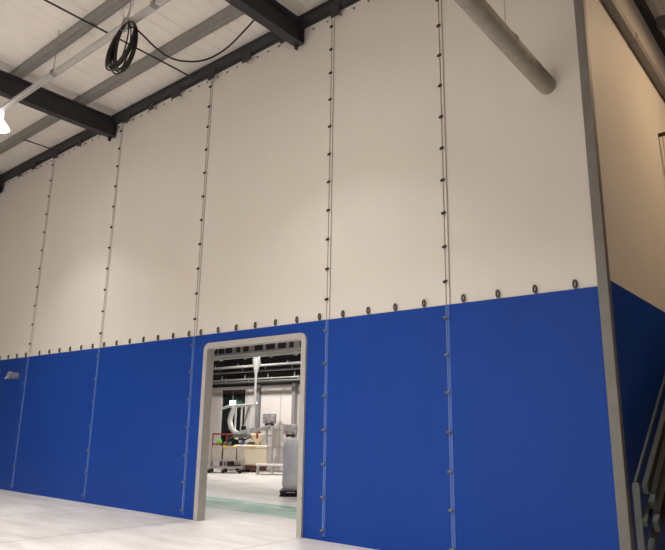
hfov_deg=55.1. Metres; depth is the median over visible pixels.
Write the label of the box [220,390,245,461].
curtain
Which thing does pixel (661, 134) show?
pipe stub
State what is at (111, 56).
cable coil
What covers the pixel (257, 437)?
machine
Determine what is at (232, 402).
exit sign
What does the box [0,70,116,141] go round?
roof beam
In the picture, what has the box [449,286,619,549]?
curtain
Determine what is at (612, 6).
pipe
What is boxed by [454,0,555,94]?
pipe
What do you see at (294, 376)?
pipe
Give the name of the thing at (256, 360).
tube lifter
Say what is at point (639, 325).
curtain
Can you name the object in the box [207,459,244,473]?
trolley
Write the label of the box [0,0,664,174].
ceiling
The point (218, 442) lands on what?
frame
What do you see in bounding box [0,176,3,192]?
roof beam
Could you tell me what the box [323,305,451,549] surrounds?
curtain
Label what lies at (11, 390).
curtain
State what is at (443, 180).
seam
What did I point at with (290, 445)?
load
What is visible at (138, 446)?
curtain
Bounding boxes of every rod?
[24,139,53,149]
[44,0,192,77]
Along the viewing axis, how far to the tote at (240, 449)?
22.82 m
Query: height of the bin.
0.960 m
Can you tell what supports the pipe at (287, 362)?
hanging from the ceiling
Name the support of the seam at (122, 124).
hanging from the beam at (332, 8)
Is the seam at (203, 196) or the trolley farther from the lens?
the trolley
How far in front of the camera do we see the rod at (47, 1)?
12.14 m
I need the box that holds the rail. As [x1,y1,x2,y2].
[214,351,300,360]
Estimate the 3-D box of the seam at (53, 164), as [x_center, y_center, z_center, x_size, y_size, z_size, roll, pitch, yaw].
[-7.787,0.965,16.605,0.096,8.760,0.066,-10,-17,39]
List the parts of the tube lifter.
arm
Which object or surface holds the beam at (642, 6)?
attached to the ceiling
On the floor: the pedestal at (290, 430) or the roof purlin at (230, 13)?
the pedestal at (290, 430)
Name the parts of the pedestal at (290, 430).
plate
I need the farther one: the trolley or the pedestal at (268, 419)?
the pedestal at (268, 419)
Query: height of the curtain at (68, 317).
5.620 m
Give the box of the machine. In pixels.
[219,425,271,470]
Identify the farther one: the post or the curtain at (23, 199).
the curtain at (23, 199)
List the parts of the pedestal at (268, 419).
post, plate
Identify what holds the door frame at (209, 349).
attached to the curtain at (315, 385)
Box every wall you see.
[208,384,299,470]
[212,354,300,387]
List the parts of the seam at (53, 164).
cord, cord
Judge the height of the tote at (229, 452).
0.485 m
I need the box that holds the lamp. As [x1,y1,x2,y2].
[0,110,9,132]
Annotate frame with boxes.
[193,333,307,537]
[211,433,232,465]
[632,374,664,549]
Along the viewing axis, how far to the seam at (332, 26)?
10.36 m
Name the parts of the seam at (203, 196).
cord, cord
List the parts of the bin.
lid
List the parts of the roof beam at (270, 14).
plate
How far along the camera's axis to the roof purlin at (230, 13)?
13.46 m
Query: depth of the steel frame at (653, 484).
6.40 m
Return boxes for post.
[574,0,633,549]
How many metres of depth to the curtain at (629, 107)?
9.19 m
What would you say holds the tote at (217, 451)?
on the trolley
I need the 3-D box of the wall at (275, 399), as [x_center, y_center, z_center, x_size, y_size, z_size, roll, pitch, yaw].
[-4.519,6.399,26.933,37.700,3.260,0.128,-10,-17,39]
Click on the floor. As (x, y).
(27, 521)
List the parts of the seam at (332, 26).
cord, cord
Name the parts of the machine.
conveyor arm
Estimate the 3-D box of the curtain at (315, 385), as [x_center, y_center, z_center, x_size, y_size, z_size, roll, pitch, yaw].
[-1.393,2.535,10.763,3.310,3.280,0.022,-10,-17,39]
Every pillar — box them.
[255,384,261,444]
[291,383,297,437]
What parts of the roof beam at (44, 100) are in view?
plate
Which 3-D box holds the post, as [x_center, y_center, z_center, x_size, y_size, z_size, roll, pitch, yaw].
[3.197,-1.017,7.728,0.180,8.900,0.170,-10,-17,39]
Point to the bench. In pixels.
(257, 464)
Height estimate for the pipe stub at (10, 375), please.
0.212 m
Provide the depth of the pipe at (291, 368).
24.81 m
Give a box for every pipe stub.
[4,371,18,379]
[658,132,664,155]
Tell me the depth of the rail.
18.07 m
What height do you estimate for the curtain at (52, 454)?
3.280 m
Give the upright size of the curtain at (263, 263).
5.620 m
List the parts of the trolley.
frame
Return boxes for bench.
[256,463,282,474]
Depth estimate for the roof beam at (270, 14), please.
11.29 m
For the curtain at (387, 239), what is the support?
hanging from the beam at (332, 8)
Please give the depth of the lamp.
13.68 m
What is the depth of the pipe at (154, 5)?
11.68 m
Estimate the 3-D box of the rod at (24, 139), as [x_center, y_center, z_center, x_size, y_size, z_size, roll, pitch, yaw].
[-7.891,-3.502,17.138,0.036,0.036,0.830,-10,-17,39]
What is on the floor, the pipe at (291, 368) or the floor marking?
the floor marking
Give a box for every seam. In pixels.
[10,159,54,488]
[82,122,123,499]
[179,79,212,514]
[320,17,334,536]
[435,0,455,549]
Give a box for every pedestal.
[263,414,275,470]
[283,424,297,437]
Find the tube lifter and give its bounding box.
[222,357,259,437]
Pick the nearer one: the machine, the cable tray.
the cable tray
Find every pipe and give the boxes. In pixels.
[0,0,170,111]
[213,360,300,369]
[213,365,300,374]
[213,372,299,381]
[213,374,299,384]
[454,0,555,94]
[602,0,664,99]
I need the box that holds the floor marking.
[205,496,296,518]
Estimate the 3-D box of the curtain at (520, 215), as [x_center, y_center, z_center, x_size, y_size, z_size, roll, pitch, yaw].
[2.396,-2.382,8.776,2.030,5.620,0.050,-10,-17,39]
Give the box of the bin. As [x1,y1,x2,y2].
[234,445,269,470]
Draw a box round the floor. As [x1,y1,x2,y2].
[0,466,375,549]
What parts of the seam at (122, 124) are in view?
cord, cord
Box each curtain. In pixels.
[0,158,52,359]
[0,357,27,490]
[11,348,97,502]
[30,123,121,355]
[84,336,192,517]
[101,79,209,347]
[182,320,325,540]
[197,16,330,335]
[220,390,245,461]
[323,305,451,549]
[330,0,443,318]
[442,0,597,303]
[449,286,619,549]
[585,0,664,311]
[610,280,664,549]
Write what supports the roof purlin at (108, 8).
attached to the ceiling
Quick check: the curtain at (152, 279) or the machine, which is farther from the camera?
the machine
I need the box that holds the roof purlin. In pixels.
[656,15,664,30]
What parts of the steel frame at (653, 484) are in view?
post, rail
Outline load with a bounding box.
[279,438,298,496]
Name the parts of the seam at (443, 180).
cord, cord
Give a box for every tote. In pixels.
[212,446,222,459]
[223,446,236,459]
[237,446,244,459]
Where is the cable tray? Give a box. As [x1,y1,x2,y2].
[214,341,300,358]
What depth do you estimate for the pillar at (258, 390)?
25.66 m
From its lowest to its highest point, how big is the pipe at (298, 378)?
5.798 m
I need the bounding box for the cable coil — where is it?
[105,0,254,74]
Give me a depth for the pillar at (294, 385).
24.43 m
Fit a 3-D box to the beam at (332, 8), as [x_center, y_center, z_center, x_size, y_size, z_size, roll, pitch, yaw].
[-3.991,-3.999,14.571,18.800,0.410,0.134,-10,-17,39]
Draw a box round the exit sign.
[230,390,235,404]
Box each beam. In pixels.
[0,0,360,185]
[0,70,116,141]
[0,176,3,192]
[225,0,303,49]
[633,0,664,55]

